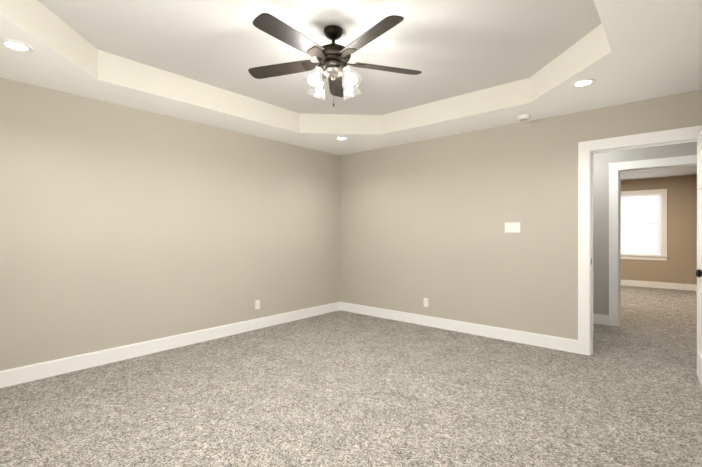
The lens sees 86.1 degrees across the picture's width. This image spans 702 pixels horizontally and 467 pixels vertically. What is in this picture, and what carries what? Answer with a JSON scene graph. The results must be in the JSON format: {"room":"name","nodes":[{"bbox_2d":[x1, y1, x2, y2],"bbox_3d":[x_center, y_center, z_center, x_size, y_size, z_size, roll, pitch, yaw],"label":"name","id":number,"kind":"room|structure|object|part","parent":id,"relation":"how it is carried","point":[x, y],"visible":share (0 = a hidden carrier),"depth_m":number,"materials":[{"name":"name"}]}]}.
{"room":"empty bedroom","nodes":[
{"label":"empty bedroom","id":0,"kind":"room"},
{"bbox_2d":[0,78,339,370],"bbox_3d":[-1.810,-0.039,4.292,0.120,2.560,5.090,0,0,41],"label":"wall","id":1,"kind":"structure","parent":0,"point":[120,225],"depth_m":3.83,"materials":[{"name":"beige paint"}]},
{"bbox_2d":[0,302,339,387],"bbox_3d":[-1.758,1.174,4.250,0.016,0.135,4.850,0,0,41],"label":"baseboard","id":2,"kind":"structure","parent":1,"relation":"attached to","point":[23,374],"depth_m":3.82,"materials":[{"name":"white wood"}]},
{"bbox_2d":[255,300,259,308],"bbox_3d":[-1.214,0.925,4.883,0.010,0.115,0.070,0,0,41],"label":"electrical outlet","id":3,"kind":"object","parent":1,"relation":"attached to","point":[257,304],"visible":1,"depth_m":4.88,"materials":[{"name":"white plastic"}]},
{"bbox_2d":[0,285,701,466],"bbox_3d":[2.045,1.290,5.256,5.050,0.100,11.950,0,0,41],"label":"floor","id":4,"kind":"structure","parent":0,"point":[340,388],"depth_m":2.78,"materials":[{"name":"carpet"}]},
{"bbox_2d":[0,0,701,179],"bbox_3d":[2.045,-1.443,5.252,4.690,0.365,11.590,0,0,41],"label":"ceiling","id":5,"kind":"structure","parent":0,"point":[482,64],"depth_m":3.07,"materials":[{"name":"white paint"}]},
{"bbox_2d":[0,39,33,52],"bbox_3d":[-2.238,-1.252,2.512,0.178,0.008,0.178,0,0,41],"label":"recessed light","id":6,"kind":"object","parent":5,"relation":"in","point":[14,45],"visible":1,"depth_m":2.51,"materials":[{"name":"white"}]},
{"bbox_2d":[248,13,421,106],"bbox_3d":[-0.149,-1.216,2.736,1.362,0.570,1.330,0,0,41],"label":"ceiling fan","id":7,"kind":"object","parent":5,"relation":"hanging from","point":[333,58],"depth_m":2.68,"materials":[{"name":"brown metal"}]},
{"bbox_3d":[-0.131,-1.102,2.778,0.416,0.152,0.416,0,0,1],"label":"ceiling fan shade","id":8,"kind":"part","parent":7,"relation":"part of","materials":[{"name":"glass"}]},
{"bbox_2d":[335,137,347,139],"bbox_3d":[-0.125,-1.256,4.968,0.178,0.008,0.178,0,0,41],"label":"recessed light","id":9,"kind":"object","parent":5,"relation":"in","point":[341,138],"visible":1,"depth_m":4.97,"materials":[{"name":"white"}]},
{"bbox_2d":[517,114,530,120],"bbox_3d":[1.856,-1.238,4.034,0.134,0.042,0.134,0,0,41],"label":"smoke detector","id":10,"kind":"object","parent":5,"relation":"attached to","point":[525,117],"visible":0.98,"depth_m":4.00,"materials":[{"name":"white plastic"}]},
{"bbox_2d":[571,78,595,87],"bbox_3d":[1.935,-1.253,3.132,0.178,0.008,0.178,0,0,41],"label":"recessed light","id":11,"kind":"object","parent":5,"relation":"in","point":[583,83],"visible":0.96,"depth_m":3.12,"materials":[{"name":"white"}]},
{"bbox_2d":[340,90,701,339],"bbox_3d":[1.544,-0.039,4.676,4.450,2.560,0.120,0,0,41],"label":"wall","id":12,"kind":"structure","parent":0,"point":[420,221],"depth_m":4.55,"materials":[{"name":"beige paint"}]},
{"bbox_2d":[424,298,427,306],"bbox_3d":[1.007,0.928,5.056,0.070,0.115,0.010,0,0,41],"label":"electrical outlet","id":13,"kind":"object","parent":12,"relation":"attached to","point":[425,302],"visible":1,"depth_m":5.05,"materials":[{"name":"white plastic"}]},
{"bbox_2d":[340,302,577,353],"bbox_3d":[1.091,1.173,4.980,3.336,0.135,0.016,0,0,41],"label":"baseboard","id":14,"kind":"structure","parent":12,"relation":"attached to","point":[551,342],"depth_m":4.63,"materials":[{"name":"white wood"}]},
{"bbox_2d":[505,222,519,232],"bbox_3d":[1.855,-0.069,4.319,0.170,0.116,0.012,0,0,41],"label":"switch plate","id":15,"kind":"object","parent":12,"relation":"attached to","point":[512,227],"visible":1,"depth_m":4.32,"materials":[{"name":"white plastic"}]},
{"bbox_2d":[578,125,701,355],"bbox_3d":[2.791,0.150,3.587,1.058,2.185,0.145,0,0,41],"label":"door frame","id":16,"kind":"structure","parent":12,"relation":"attached to","point":[585,148],"depth_m":3.82,"materials":[{"name":"white wood"}]},
{"bbox_2d":[696,132,701,386],"bbox_3d":[2.791,0.205,2.955,0.173,2.056,0.841,0,0,38],"label":"door","id":17,"kind":"structure","parent":12,"relation":"in","point":[699,257],"depth_m":3.16,"materials":[{"name":"white paint"}]},
{"bbox_2d":[593,142,696,314],"bbox_3d":[2.868,-0.041,5.686,3.770,2.560,0.120,0,0,41],"label":"wall","id":18,"kind":"structure","parent":0,"point":[602,161],"depth_m":5.11,"materials":[{"name":"grey paint"}]},
{"bbox_2d":[593,313,608,324],"bbox_3d":[2.636,1.171,5.799,2.233,0.135,0.016,0,0,41],"label":"baseboard","id":19,"kind":"structure","parent":18,"relation":"attached to","point":[601,319],"depth_m":5.12,"materials":[{"name":"white wood"}]},
{"bbox_2d":[609,155,696,326],"bbox_3d":[3.901,0.148,4.782,1.010,2.185,0.145,0,0,41],"label":"door frame","id":20,"kind":"structure","parent":18,"relation":"attached to","point":[614,168],"depth_m":5.01,"materials":[{"name":"white wood"}]},
{"bbox_2d":[621,175,696,284],"bbox_3d":[6.101,-0.046,9.329,3.650,2.560,0.120,0,0,41],"label":"wall","id":21,"kind":"structure","parent":0,"point":[678,265],"depth_m":8.32,"materials":[{"name":"beige paint"}]},
{"bbox_2d":[621,189,666,260],"bbox_3d":[6.596,-0.195,8.807,1.250,1.610,0.020,0,0,41],"label":"window","id":22,"kind":"structure","parent":21,"relation":"in","point":[664,221],"depth_m":8.44,"materials":[{"name":"white wood"}]},
{"bbox_2d":[621,193,661,255],"bbox_3d":[6.617,-0.203,8.832,1.056,1.408,0.066,0,0,41],"label":"window blinds","id":23,"kind":"object","parent":22,"relation":"attached to","point":[639,204],"visible":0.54,"depth_m":8.72,"materials":[{"name":"white"}]},
{"bbox_2d":[621,255,667,256],"bbox_3d":[6.605,0.515,8.820,1.290,0.020,0.100,0,0,41],"label":"window sill","id":24,"kind":"structure","parent":21,"relation":"attached to","point":[644,255],"depth_m":8.63,"materials":[{"name":"white wood"}]},
{"bbox_2d":[621,280,694,290],"bbox_3d":[6.056,1.166,9.279,3.650,0.135,0.016,0,0,41],"label":"baseboard","id":25,"kind":"structure","parent":21,"relation":"attached to","point":[679,286],"depth_m":8.48,"materials":[{"name":"white wood"}]},
{"bbox_2d":[696,240,696,284],"bbox_3d":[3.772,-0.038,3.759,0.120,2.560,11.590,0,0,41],"label":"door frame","id":26,"kind":"structure","parent":0,"point":[696,260],"depth_m":8.08,"materials":[{"name":"white paint"}]},
{"label":"outside","id":27,"kind":"structure","parent":0,"visible":0},
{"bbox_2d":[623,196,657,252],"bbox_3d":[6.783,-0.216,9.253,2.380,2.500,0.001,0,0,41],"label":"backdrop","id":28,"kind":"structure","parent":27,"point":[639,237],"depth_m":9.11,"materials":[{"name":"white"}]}
]}

